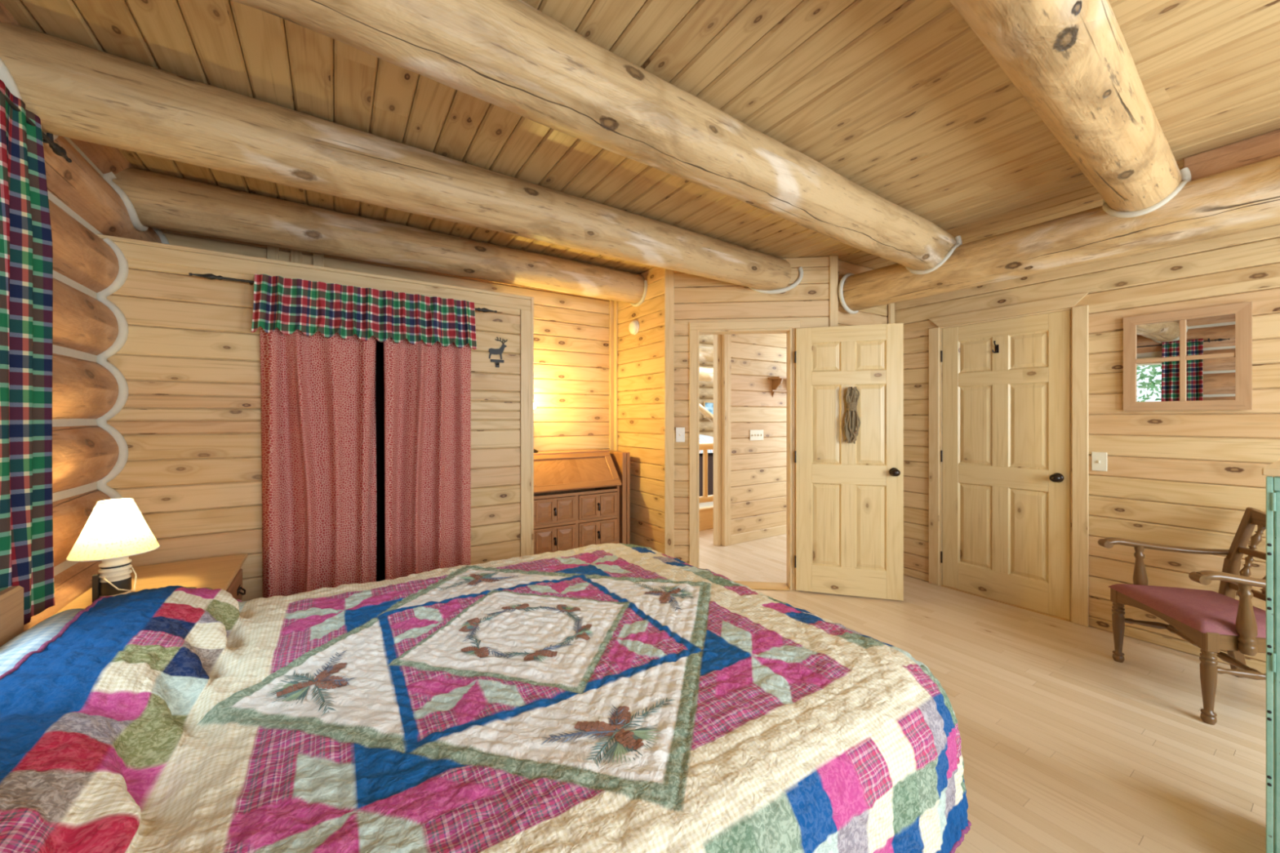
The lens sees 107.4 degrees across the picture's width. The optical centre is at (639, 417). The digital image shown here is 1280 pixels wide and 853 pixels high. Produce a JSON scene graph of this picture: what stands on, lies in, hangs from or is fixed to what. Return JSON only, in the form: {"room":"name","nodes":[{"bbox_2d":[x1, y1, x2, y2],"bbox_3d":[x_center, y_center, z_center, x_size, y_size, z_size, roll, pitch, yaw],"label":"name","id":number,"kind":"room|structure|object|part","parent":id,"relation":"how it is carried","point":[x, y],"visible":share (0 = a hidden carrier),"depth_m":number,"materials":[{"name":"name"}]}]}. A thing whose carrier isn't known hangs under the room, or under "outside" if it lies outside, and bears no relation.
{"room":"bedroom","nodes":[
{"label":"bedroom","id":0,"kind":"room"},
{"bbox_2d":[0,0,161,631],"bbox_3d":[-1.458,0.019,0.436,0.310,2.878,5.520,0,0,-33],"label":"wall","id":1,"kind":"structure","parent":0,"point":[83,206],"depth_m":1.89,"materials":[{"name":"brown wood"}]},
{"bbox_2d":[0,90,71,162],"bbox_3d":[-1.616,-0.932,0.978,0.077,0.046,1.680,0,0,-33],"label":"curtain rod","id":2,"kind":"object","parent":1,"relation":"attached to","point":[56,148],"visible":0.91,"depth_m":1.57,"materials":[{"name":"black metal"}]},
{"bbox_2d":[0,80,54,625],"bbox_3d":[-1.830,-0.163,1.345,0.073,1.595,0.601,0,0,-33],"label":"curtain","id":3,"kind":"object","parent":2,"relation":"hanging from","point":[26,254],"visible":0.98,"depth_m":1.43,"materials":[{"name":"fabric"}]},
{"bbox_3d":[-1.619,-0.932,0.976,0.070,0.046,1.440,0,0,-33],"label":"rod","id":4,"kind":"part","parent":2,"relation":"part of","materials":[{"name":"black metal"}]},
{"bbox_2d":[97,227,169,498],"bbox_3d":[-2.616,0.034,2.449,0.107,2.534,0.708,0,0,-33],"label":"trim","id":5,"kind":"structure","parent":1,"relation":"attached to","point":[122,277],"depth_m":2.17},
{"bbox_2d":[106,259,520,601],"bbox_3d":[-1.682,0.258,2.717,2.140,2.145,0.090,0,0,-33],"label":"wall","id":6,"kind":"structure","parent":0,"point":[189,421],"depth_m":2.36,"materials":[{"name":"brown wood"}]},
{"bbox_2d":[97,234,533,556],"bbox_3d":[-1.671,0.247,2.718,2.160,2.166,0.104,0,0,-33],"label":"trim","id":7,"kind":"structure","parent":6,"relation":"attached to","point":[131,249],"depth_m":2.82,"materials":[{"name":"brown wood"}]},
{"bbox_2d":[188,272,497,312],"bbox_3d":[-1.562,-0.690,2.680,1.470,0.030,0.076,0,0,-33],"label":"curtain rod","id":8,"kind":"object","parent":6,"relation":"attached to","point":[209,276],"visible":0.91,"depth_m":2.33,"materials":[{"name":"black metal"}]},
{"bbox_2d":[259,326,376,597],"bbox_3d":[-1.735,0.315,2.560,0.530,1.950,0.115,0,0,-33],"label":"curtain","id":9,"kind":"object","parent":8,"relation":"hanging from","point":[318,427],"visible":0.63,"depth_m":2.56,"materials":[{"name":"red fabric"}]},
{"bbox_3d":[-1.565,-0.690,2.683,1.220,0.012,0.067,0,0,-33],"label":"rod","id":10,"kind":"part","parent":8,"relation":"part of","materials":[{"name":"black metal"}]},
{"bbox_2d":[251,274,476,349],"bbox_3d":[-1.486,-0.578,2.658,1.107,0.296,0.058,0,0,-33],"label":"valance","id":11,"kind":"object","parent":8,"relation":"hanging from","point":[289,305],"visible":1,"depth_m":2.61,"materials":[{"name":"fabric"}]},
{"bbox_2d":[383,337,471,579],"bbox_3d":[-1.282,0.315,2.860,0.492,1.950,0.098,0,0,-33],"label":"curtain","id":12,"kind":"object","parent":8,"relation":"hanging from","point":[428,388],"visible":0.75,"depth_m":2.87,"materials":[{"name":"red fabric"}]},
{"bbox_2d":[488,337,507,367],"bbox_3d":[-0.935,-0.437,3.123,0.126,0.205,0.042,0,0,-33],"label":"wall decoration","id":13,"kind":"object","parent":6,"relation":"attached to","point":[492,351],"visible":1,"depth_m":3.13,"materials":[{"name":"black metal"}]},
{"bbox_2d":[159,228,608,581],"bbox_3d":[-1.582,0.045,3.563,3.330,2.570,0.120,0,0,-33],"label":"wall","id":14,"kind":"structure","parent":0,"point":[571,331],"depth_m":4.06,"materials":[{"name":"brown wood"}]},
{"bbox_2d":[266,245,324,266],"bbox_3d":[-2.252,-1.038,3.081,0.300,0.403,0.020,0,0,-33],"label":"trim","id":15,"kind":"structure","parent":14,"relation":"attached to","point":[273,253],"depth_m":3.07,"materials":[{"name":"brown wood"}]},
{"bbox_2d":[0,0,1279,274],"bbox_3d":[0.685,-1.270,1.828,5.240,0.060,5.520,0,0,-33],"label":"ceiling","id":16,"kind":"structure","parent":0,"point":[903,100],"depth_m":1.79,"materials":[{"name":"brown wood"}]},
{"bbox_2d":[0,22,803,293],"bbox_3d":[-0.455,-1.078,2.608,3.982,0.330,0.360,0,0,-35],"label":"log beam","id":17,"kind":"structure","parent":16,"relation":"attached to","point":[77,91],"depth_m":1.87,"materials":[{"name":"beige wood"}]},
{"bbox_2d":[231,0,962,274],"bbox_3d":[0.221,-1.094,1.881,4.324,0.315,0.329,0,0,-36],"label":"log beam","id":18,"kind":"structure","parent":16,"relation":"attached to","point":[511,55],"depth_m":1.54,"materials":[{"name":"beige wood"}]},
{"bbox_2d":[617,266,664,554],"bbox_3d":[-0.011,0.045,4.119,0.070,2.570,0.880,0,0,-33],"label":"wall","id":19,"kind":"structure","parent":0,"point":[641,362],"depth_m":3.97,"materials":[{"name":"brown wood"}]},
{"bbox_2d":[102,167,647,306],"bbox_3d":[-1.307,-1.095,3.192,3.186,0.301,0.323,0,0,-34],"label":"log beam","id":20,"kind":"structure","parent":19,"relation":"attached to","point":[151,199],"depth_m":2.77,"materials":[{"name":"beige wood"}]},
{"bbox_2d":[608,300,617,450],"bbox_3d":[-0.245,0.045,4.360,0.060,2.569,0.060,0,0,-33],"label":"trim","id":21,"kind":"structure","parent":19,"relation":"attached to","point":[613,305],"depth_m":4.36,"materials":[{"name":"brown wood"}]},
{"bbox_2d":[628,320,639,334],"bbox_3d":[-0.060,-0.785,4.087,0.045,0.124,0.124,0,0,-33],"label":"smoke detector","id":22,"kind":"object","parent":19,"relation":"attached to","point":[633,327],"visible":1,"depth_m":4.06,"materials":[{"name":"white plastic"}]},
{"bbox_2d":[662,268,674,557],"bbox_3d":[0.225,0.045,3.780,0.100,2.569,0.110,0,0,6],"label":"trim","id":23,"kind":"structure","parent":19,"relation":"attached to","point":[668,277],"depth_m":3.72,"materials":[{"name":"brown wood"}]},
{"bbox_2d":[699,334,713,436],"bbox_3d":[0.439,-0.351,11.256,11.000,3.665,0.306,0,0,-33],"label":"wall","id":24,"kind":"structure","parent":0,"point":[706,388],"depth_m":11.92,"materials":[{"name":"beige wood"}]},
{"bbox_2d":[703,401,713,417],"bbox_3d":[1.756,-0.205,11.891,0.380,0.410,0.030,0,0,-33],"label":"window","id":25,"kind":"structure","parent":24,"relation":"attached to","point":[708,406],"depth_m":11.88,"materials":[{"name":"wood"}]},
{"bbox_2d":[705,402,713,414],"bbox_3d":[1.752,-0.205,11.896,0.320,0.350,0.006,0,0,-33],"label":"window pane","id":26,"kind":"object","parent":25,"relation":"attached to","point":[708,406],"depth_m":11.90,"materials":[{"name":"clear glass"}]},
{"bbox_2d":[699,346,713,422],"bbox_3d":[1.393,-0.607,8.961,5.700,1.514,0.575,0,0,-33],"label":"roof truss","id":27,"kind":"object","parent":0,"point":[706,353],"visible":0.1,"depth_m":8.63,"materials":[{"name":"beige wood"}]},
{"bbox_2d":[699,501,713,507],"bbox_3d":[1.678,1.605,9.348,11.000,0.050,5.150,0,0,-33],"label":"floor","id":28,"kind":"structure","parent":0,"point":[706,504],"depth_m":8.53,"materials":[{"name":"brown wood"}]},
{"bbox_2d":[699,434,713,496],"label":"window","id":29,"kind":"structure","parent":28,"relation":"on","point":[703,438],"depth_m":9.04,"materials":[{"name":"black glass"}]},
{"bbox_3d":[0.749,1.140,9.311,2.200,0.860,1.100,0,0,-33],"label":"frame","id":30,"kind":"part","parent":29,"relation":"part of","materials":[{"name":"brown wood"}]},
{"bbox_2d":[699,434,713,453],"bbox_3d":[0.749,0.490,9.311,2.300,0.360,1.200,0,0,-33],"label":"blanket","id":31,"kind":"object","parent":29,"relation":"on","point":[703,438],"depth_m":9.18,"materials":[{"name":"white fabric"}]},
{"bbox_2d":[674,256,829,564],"bbox_3d":[0.864,0.045,3.720,1.293,2.570,0.100,0,0,6],"label":"wall","id":32,"kind":"structure","parent":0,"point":[697,299],"depth_m":3.70,"materials":[{"name":"brown wood"}]},
{"bbox_2d":[675,427,684,442],"bbox_3d":[0.319,0.135,3.718,0.070,0.115,0.016,0,0,6],"label":"light switch","id":33,"kind":"object","parent":32,"relation":"attached to","point":[680,432],"visible":1,"depth_m":3.72,"materials":[{"name":"white plastic"}]},
{"bbox_2d":[688,320,799,590],"bbox_3d":[0.818,0.290,3.725,0.850,2.080,0.132,0,0,6],"label":"door frame","id":34,"kind":"structure","parent":32,"relation":"attached to","point":[696,329],"depth_m":3.70,"materials":[{"name":"brown wood"}]},
{"bbox_2d":[794,323,903,600],"bbox_3d":[1.544,0.318,3.506,0.745,2.000,0.173,0,0,16],"label":"door","id":35,"kind":"structure","parent":34,"relation":"attached to","point":[850,496],"depth_m":3.48,"materials":[{"name":"brown wood"}]},
{"bbox_3d":[1.402,-0.457,3.547,0.206,0.220,0.033,0,0,16],"label":"panel","id":36,"kind":"part","parent":35,"relation":"part of","materials":[{"name":"brown wood"}]},
{"bbox_3d":[1.402,0.051,3.547,0.206,0.595,0.033,0,0,16],"label":"panel","id":37,"kind":"part","parent":35,"relation":"part of","materials":[{"name":"brown wood"}]},
{"bbox_3d":[1.402,0.803,3.547,0.206,0.620,0.033,0,0,16],"label":"panel","id":38,"kind":"part","parent":35,"relation":"part of","materials":[{"name":"brown wood"}]},
{"bbox_2d":[843,386,860,444],"bbox_3d":[1.554,-0.019,3.448,0.115,0.418,0.066,0,0,16],"label":"rope coil","id":39,"kind":"object","parent":35,"relation":"hanging from","point":[851,397],"visible":1,"depth_m":3.43,"materials":[{"name":"brown fabric"}]},
{"bbox_3d":[1.694,-0.457,3.462,0.206,0.220,0.033,0,0,16],"label":"panel","id":40,"kind":"part","parent":35,"relation":"part of","materials":[{"name":"brown wood"}]},
{"bbox_3d":[1.694,0.051,3.462,0.206,0.595,0.033,0,0,16],"label":"panel","id":41,"kind":"part","parent":35,"relation":"part of","materials":[{"name":"brown wood"}]},
{"bbox_3d":[1.694,0.803,3.462,0.206,0.620,0.033,0,0,16],"label":"panel","id":42,"kind":"part","parent":35,"relation":"part of","materials":[{"name":"brown wood"}]},
{"bbox_3d":[1.842,0.393,3.419,0.064,0.064,0.173,0,0,16],"label":"knob","id":43,"kind":"part","parent":35,"relation":"part of","materials":[{"name":"brown metal"}]},
{"bbox_2d":[730,333,786,534],"bbox_3d":[2.361,-0.045,5.928,3.580,2.750,0.130,0,0,-33],"label":"wall","id":44,"kind":"structure","parent":0,"point":[758,468],"depth_m":5.16,"materials":[{"name":"brown wood"}]},
{"bbox_2d":[713,334,730,546],"bbox_3d":[0.846,-0.045,4.944,0.145,2.750,0.170,0,0,-33],"label":"trim","id":45,"kind":"structure","parent":44,"relation":"attached to","point":[722,343],"depth_m":4.89,"materials":[{"name":"brown wood"}]},
{"bbox_2d":[749,429,763,440],"bbox_3d":[1.262,0.189,5.126,0.202,0.114,0.016,0,0,-33],"label":"light switch","id":46,"kind":"object","parent":44,"relation":"attached to","point":[754,435],"visible":1,"depth_m":5.12,"materials":[{"name":"beige plastic"}]},
{"bbox_2d":[730,524,786,544],"bbox_3d":[2.424,1.280,5.883,3.524,0.100,0.014,0,0,-33],"label":"baseboard","id":47,"kind":"structure","parent":44,"relation":"attached to","point":[780,530],"depth_m":5.14,"materials":[{"name":"brown wood"}]},
{"bbox_2d":[768,376,786,397],"bbox_3d":[1.657,-0.340,5.297,0.450,0.220,0.160,0,0,-33],"label":"wall shelf","id":48,"kind":"object","parent":44,"relation":"attached to","point":[776,380],"visible":0.52,"depth_m":5.23,"materials":[{"name":"wood"}]},
{"bbox_3d":[1.646,-0.300,5.313,0.450,0.020,0.019,0,0,-33],"label":"peg rail","id":49,"kind":"part","parent":48,"relation":"part of","materials":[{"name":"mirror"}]},
{"bbox_2d":[838,259,888,326],"bbox_3d":[1.844,0.045,3.910,0.911,2.570,0.090,0,0,-31],"label":"wall","id":50,"kind":"structure","parent":0,"point":[878,314],"depth_m":3.82,"materials":[{"name":"brown wood"}]},
{"bbox_2d":[828,255,838,326],"bbox_3d":[1.487,0.045,3.646,0.062,2.569,0.110,0,0,6],"label":"trim","id":51,"kind":"structure","parent":50,"relation":"attached to","point":[833,260],"depth_m":3.59,"materials":[{"name":"brown wood"}]},
{"bbox_2d":[888,302,894,324],"bbox_3d":[2.146,0.045,4.014,0.063,2.569,0.024,0,0,-33],"label":"trim","id":52,"kind":"structure","parent":50,"relation":"attached to","point":[891,306],"depth_m":4.00,"materials":[{"name":"brown wood"}]},
{"bbox_2d":[699,528,1266,852],"bbox_3d":[1.819,1.350,2.762,8.059,0.040,5.849,0,0,-33],"label":"floor","id":53,"kind":"structure","parent":0,"point":[1068,746],"depth_m":2.03,"materials":[{"name":"brown wood"}]},
{"bbox_2d":[0,585,23,646],"bbox_3d":[-0.537,0.900,1.356,2.107,0.860,1.644,0,0,-33],"label":"bed","id":54,"kind":"object","parent":53,"relation":"on","point":[11,598],"visible":0.02,"depth_m":1.27,"materials":[{"name":"wood"}]},
{"bbox_2d":[0,608,84,675],"bbox_3d":[-1.505,0.656,1.193,0.248,0.196,0.770,0,0,-33],"label":"pillow","id":55,"kind":"object","parent":54,"relation":"on","point":[11,652],"visible":0.18,"depth_m":1.20,"materials":[{"name":"white fabric"}]},
{"bbox_2d":[0,542,971,852],"bbox_3d":[-0.393,0.819,1.453,2.136,0.551,1.860,0,0,-33],"label":"quilt","id":56,"kind":"object","parent":54,"relation":"on","point":[602,698],"visible":1,"depth_m":1.04,"materials":[{"name":"fabric"}]},
{"bbox_2d":[52,553,248,615],"bbox_3d":[-1.968,1.005,1.953,0.467,0.650,0.700,0,0,-33],"label":"nightstand","id":57,"kind":"object","parent":53,"relation":"on","point":[223,572],"visible":0.17,"depth_m":2.05,"materials":[{"name":"brown wood"}]},
{"bbox_2d":[66,497,159,602],"bbox_3d":[-1.986,0.496,1.781,0.237,0.368,0.237,0,0,-33],"label":"table lamp","id":58,"kind":"object","parent":57,"relation":"on","point":[115,531],"visible":0.98,"depth_m":1.74,"materials":[{"name":"white fabric"}]},
{"bbox_3d":[-2.011,0.630,1.739,0.016,0.100,0.018,0,0,-33],"label":"stop post","id":59,"kind":"part","parent":58,"relation":"part of","materials":[{"name":"black metal"}]},
{"bbox_3d":[-1.986,0.411,1.781,0.234,0.194,0.234,0,0,-33],"label":"lamp shade","id":60,"kind":"part","parent":58,"relation":"part of","materials":[{"name":"fabric"}]},
{"bbox_3d":[-1.957,0.613,1.772,0.082,0.080,0.131,0,0,-43],"label":"bail handle","id":61,"kind":"part","parent":58,"relation":"part of","materials":[{"name":"metal"}]},
{"bbox_3d":[-1.801,0.815,2.062,0.016,0.150,0.600,0,0,-33],"label":"drawer","id":62,"kind":"part","parent":57,"relation":"part of","materials":[{"name":"brown wood"}]},
{"bbox_3d":[-1.882,0.818,2.224,0.027,0.042,0.080,0,0,-33],"label":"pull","id":63,"kind":"part","parent":57,"relation":"part of","materials":[{"name":"brown metal"}]},
{"bbox_2d":[533,448,621,554],"bbox_3d":[-0.603,0.806,3.865,0.794,1.048,0.452,0,0,-33],"label":"writing desk","id":64,"kind":"object","parent":53,"relation":"on","point":[576,492],"visible":0.7,"depth_m":3.73,"materials":[{"name":"brown wood"}]},
{"bbox_2d":[533,402,537,453],"bbox_3d":[-0.870,0.079,3.795,0.099,0.405,0.105,0,0,-33],"label":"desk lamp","id":65,"kind":"object","parent":64,"relation":"on","point":[535,405],"visible":0.26,"depth_m":3.77,"materials":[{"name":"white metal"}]},
{"bbox_3d":[-0.653,0.710,3.598,0.343,0.190,0.035,0,0,-33],"label":"drawer","id":66,"kind":"part","parent":64,"relation":"part of","materials":[{"name":"brown wood"}]},
{"bbox_3d":[-0.653,0.935,3.598,0.343,0.200,0.035,0,0,-33],"label":"door","id":67,"kind":"part","parent":64,"relation":"part of","materials":[{"name":"brown wood"}]},
{"bbox_3d":[-0.545,0.428,3.776,0.666,0.189,0.160,0,0,-33],"label":"lid panel","id":68,"kind":"part","parent":64,"relation":"part of","materials":[{"name":"brown wood"}]},
{"bbox_3d":[-0.541,0.429,3.770,0.786,0.268,0.227,0,0,-33],"label":"lid","id":69,"kind":"part","parent":64,"relation":"part of","materials":[{"name":"brown wood"}]},
{"bbox_3d":[-0.338,0.710,3.802,0.343,0.190,0.035,0,0,-33],"label":"drawer","id":70,"kind":"part","parent":64,"relation":"part of","materials":[{"name":"brown wood"}]},
{"bbox_3d":[-0.338,0.935,3.802,0.343,0.200,0.035,0,0,-33],"label":"door","id":71,"kind":"part","parent":64,"relation":"part of","materials":[{"name":"brown wood"}]},
{"bbox_2d":[608,449,630,544],"bbox_3d":[-0.203,0.812,4.131,0.070,1.035,0.330,0,0,-33],"label":"wood panel","id":72,"kind":"object","parent":53,"relation":"on","point":[621,460],"visible":0.41,"depth_m":4.00,"materials":[{"name":"brown wood"}]},
{"bbox_2d":[699,442,713,502],"bbox_3d":[1.241,0.780,5.910,4.040,1.100,0.120,0,0,-33],"label":"log railing","id":73,"kind":"object","parent":53,"relation":"on","point":[704,446],"visible":0.05,"depth_m":5.58,"materials":[{"name":"brown wood"}]},
{"bbox_3d":[1.232,0.340,5.904,3.900,0.090,0.088,0,0,-33],"label":"rail","id":74,"kind":"part","parent":73,"relation":"part of","materials":[{"name":"brown wood"}]},
{"bbox_3d":[1.232,0.970,5.904,3.900,0.080,0.078,0,0,-33],"label":"rail","id":75,"kind":"part","parent":73,"relation":"part of","materials":[{"name":"brown wood"}]},
{"bbox_2d":[699,506,713,530],"bbox_3d":[1.557,1.355,6.139,4.700,0.550,0.090,0,0,-33],"label":"trim","id":76,"kind":"structure","parent":53,"relation":"attached to","point":[706,513],"depth_m":5.60,"materials":[{"name":"brown wood"}]},
{"bbox_2d":[733,581,790,591],"bbox_3d":[0.817,1.323,3.720,0.690,0.012,0.150,0,0,6],"label":"trim","id":77,"kind":"structure","parent":53,"relation":"on","point":[753,585],"depth_m":3.69,"materials":[{"name":"brown wood"}]},
{"bbox_2d":[1097,506,1266,724],"bbox_3d":[2.793,0.897,2.250,0.635,0.873,0.656,0,0,15],"label":"armchair","id":78,"kind":"object","parent":53,"relation":"on","point":[1211,621],"visible":0.89,"depth_m":2.25,"materials":[{"name":"brown wood"}]},
{"bbox_3d":[2.617,1.130,2.573,0.051,0.400,0.051,0,0,20],"label":"leg","id":79,"kind":"part","parent":78,"relation":"part of","materials":[{"name":"brown wood"}]},
{"bbox_3d":[2.832,0.693,2.538,0.567,0.062,0.079,0,0,18],"label":"arm","id":80,"kind":"part","parent":78,"relation":"part of","materials":[{"name":"brown wood"}]},
{"bbox_3d":[2.733,0.909,2.265,0.450,0.050,0.581,0,0,15],"label":"seat","id":81,"kind":"part","parent":78,"relation":"part of","materials":[{"name":"fabric"}]},
{"bbox_3d":[2.754,0.970,2.260,0.463,0.070,0.562,0,0,15],"label":"seat rail","id":82,"kind":"part","parent":78,"relation":"part of","materials":[{"name":"brown wood"}]},
{"bbox_3d":[2.482,1.130,2.054,0.051,0.400,0.051,0,0,20],"label":"leg","id":83,"kind":"part","parent":78,"relation":"part of","materials":[{"name":"brown wood"}]},
{"bbox_3d":[2.687,0.693,1.979,0.567,0.062,0.079,0,0,12],"label":"arm","id":84,"kind":"part","parent":78,"relation":"part of","materials":[{"name":"brown wood"}]},
{"bbox_3d":[3.057,1.130,2.428,0.109,0.406,0.036,0,0,15],"label":"leg","id":85,"kind":"part","parent":78,"relation":"part of","materials":[{"name":"brown wood"}]},
{"bbox_3d":[3.082,0.726,2.421,0.162,0.532,0.036,0,0,15],"label":"post","id":86,"kind":"part","parent":78,"relation":"part of","materials":[{"name":"brown wood"}]},
{"bbox_3d":[2.980,0.860,2.201,0.020,0.032,0.447,0,0,15],"label":"rail","id":87,"kind":"part","parent":78,"relation":"part of","materials":[{"name":"brown wood"}]},
{"bbox_3d":[3.017,0.675,2.192,0.020,0.032,0.447,0,0,15],"label":"rail","id":88,"kind":"part","parent":78,"relation":"part of","materials":[{"name":"brown wood"}]},
{"bbox_3d":[3.067,0.502,2.179,0.022,0.075,0.447,0,0,15],"label":"rail","id":89,"kind":"part","parent":78,"relation":"part of","materials":[{"name":"brown wood"}]},
{"bbox_2d":[1262,460,1279,852],"bbox_3d":[2.152,0.734,1.036,0.442,1.192,0.916,0,0,-33],"label":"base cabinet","id":90,"kind":"object","parent":53,"relation":"on","point":[1273,483],"visible":1,"depth_m":1.29,"materials":[{"name":"paint"}]},
{"bbox_3d":[1.866,0.715,1.106,0.009,1.026,0.446,0,0,-33],"label":"cabinet door","id":91,"kind":"part","parent":90,"relation":"part of","materials":[{"name":"green paint"}]},
{"bbox_2d":[894,225,1279,673],"bbox_3d":[3.222,0.045,2.520,0.090,2.570,3.915,0,0,-33],"label":"wall","id":92,"kind":"structure","parent":0,"point":[1181,478],"depth_m":2.76,"materials":[{"name":"brown wood"}]},
{"bbox_2d":[940,310,1071,619],"bbox_3d":[2.616,0.309,3.415,0.173,2.029,0.781,0,0,-33],"label":"door","id":93,"kind":"structure","parent":92,"relation":"in","point":[1006,413],"depth_m":3.36,"materials":[{"name":"brown wood"}]},
{"bbox_3d":[2.531,-0.466,3.546,0.033,0.249,0.224,0,0,-33],"label":"panel","id":94,"kind":"part","parent":93,"relation":"part of","materials":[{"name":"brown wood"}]},
{"bbox_3d":[2.531,0.057,3.546,0.033,0.595,0.224,0,0,-33],"label":"panel","id":95,"kind":"part","parent":93,"relation":"part of","materials":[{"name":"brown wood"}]},
{"bbox_3d":[2.531,0.809,3.546,0.033,0.620,0.224,0,0,-33],"label":"panel","id":96,"kind":"part","parent":93,"relation":"part of","materials":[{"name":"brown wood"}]},
{"bbox_2d":[991,340,999,353],"bbox_3d":[2.571,-0.510,3.406,0.050,0.089,0.026,0,0,-26],"label":"coat hook","id":97,"kind":"object","parent":93,"relation":"attached to","point":[997,346],"visible":1,"depth_m":3.41,"materials":[{"name":"brown metal"}]},
{"bbox_3d":[2.707,-0.466,3.275,0.033,0.249,0.224,0,0,-33],"label":"panel","id":98,"kind":"part","parent":93,"relation":"part of","materials":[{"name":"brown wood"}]},
{"bbox_3d":[2.707,0.057,3.275,0.033,0.595,0.224,0,0,-33],"label":"panel","id":99,"kind":"part","parent":93,"relation":"part of","materials":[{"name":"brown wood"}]},
{"bbox_3d":[2.707,0.809,3.275,0.033,0.620,0.224,0,0,-33],"label":"panel","id":100,"kind":"part","parent":93,"relation":"part of","materials":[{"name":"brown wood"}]},
{"bbox_3d":[2.795,0.399,3.139,0.173,0.064,0.064,0,0,-33],"label":"knob","id":101,"kind":"part","parent":93,"relation":"part of","materials":[{"name":"brown metal"}]},
{"bbox_2d":[941,584,1071,622],"bbox_3d":[2.630,1.327,3.418,0.095,0.006,0.777,0,0,-33],"label":"trim","id":102,"kind":"structure","parent":92,"relation":"attached to","point":[1046,614],"depth_m":3.34,"materials":[{"name":"brown wood"}]},
{"bbox_2d":[928,292,1088,626],"bbox_3d":[2.628,0.268,3.417,0.107,2.125,0.957,0,0,-33],"label":"trim","id":103,"kind":"structure","parent":92,"relation":"attached to","point":[1079,314],"depth_m":3.05,"materials":[{"name":"brown wood"}]},
{"bbox_2d":[838,155,1279,314],"bbox_3d":[2.624,-0.962,2.146,0.296,0.316,3.741,0,0,-33],"label":"log beam","id":104,"kind":"structure","parent":92,"relation":"attached to","point":[1245,198],"depth_m":2.43,"materials":[{"name":"beige wood"}]},
{"bbox_2d":[949,0,1191,217],"bbox_3d":[0.767,-1.103,1.042,4.328,0.276,0.300,0,0,-37],"label":"log beam","id":105,"kind":"structure","parent":104,"relation":"on","point":[1072,61],"depth_m":1.46,"materials":[{"name":"beige wood"}]},
{"bbox_2d":[1091,452,1106,471],"bbox_3d":[2.879,0.275,2.950,0.016,0.118,0.072,0,0,-33],"label":"light switch","id":106,"kind":"object","parent":92,"relation":"attached to","point":[1099,460],"visible":1,"depth_m":2.95,"materials":[{"name":"beige plastic"}]},
{"bbox_2d":[1123,302,1252,410],"bbox_3d":[3.064,-0.323,2.654,0.026,0.562,0.475,0,0,-33],"label":"wall mirror","id":107,"kind":"object","parent":92,"relation":"attached to","point":[1201,358],"visible":1,"depth_m":2.63,"materials":[{"name":"brown wood"}]},
{"bbox_2d":[1136,314,1235,401],"bbox_3d":[3.066,-0.323,2.655,0.003,0.458,0.371,0,0,-33],"label":"mirror glass","id":108,"kind":"object","parent":107,"relation":"attached to","point":[1189,357],"depth_m":2.64,"materials":[{"name":"clear mirror"}]},
{"bbox_3d":[2.133,0.045,-0.457,5.180,2.570,0.090,0,0,-33],"label":"wall","id":109,"kind":"structure","parent":0,"visible":0},
{"bbox_2d":[1183,128,1279,181],"bbox_3d":[3.134,-1.141,1.422,0.045,0.197,1.970,0,0,-33],"label":"trim","id":110,"kind":"structure","parent":109,"relation":"attached to","point":[1265,146],"depth_m":2.12,"materials":[{"name":"brown wood"}]}
]}

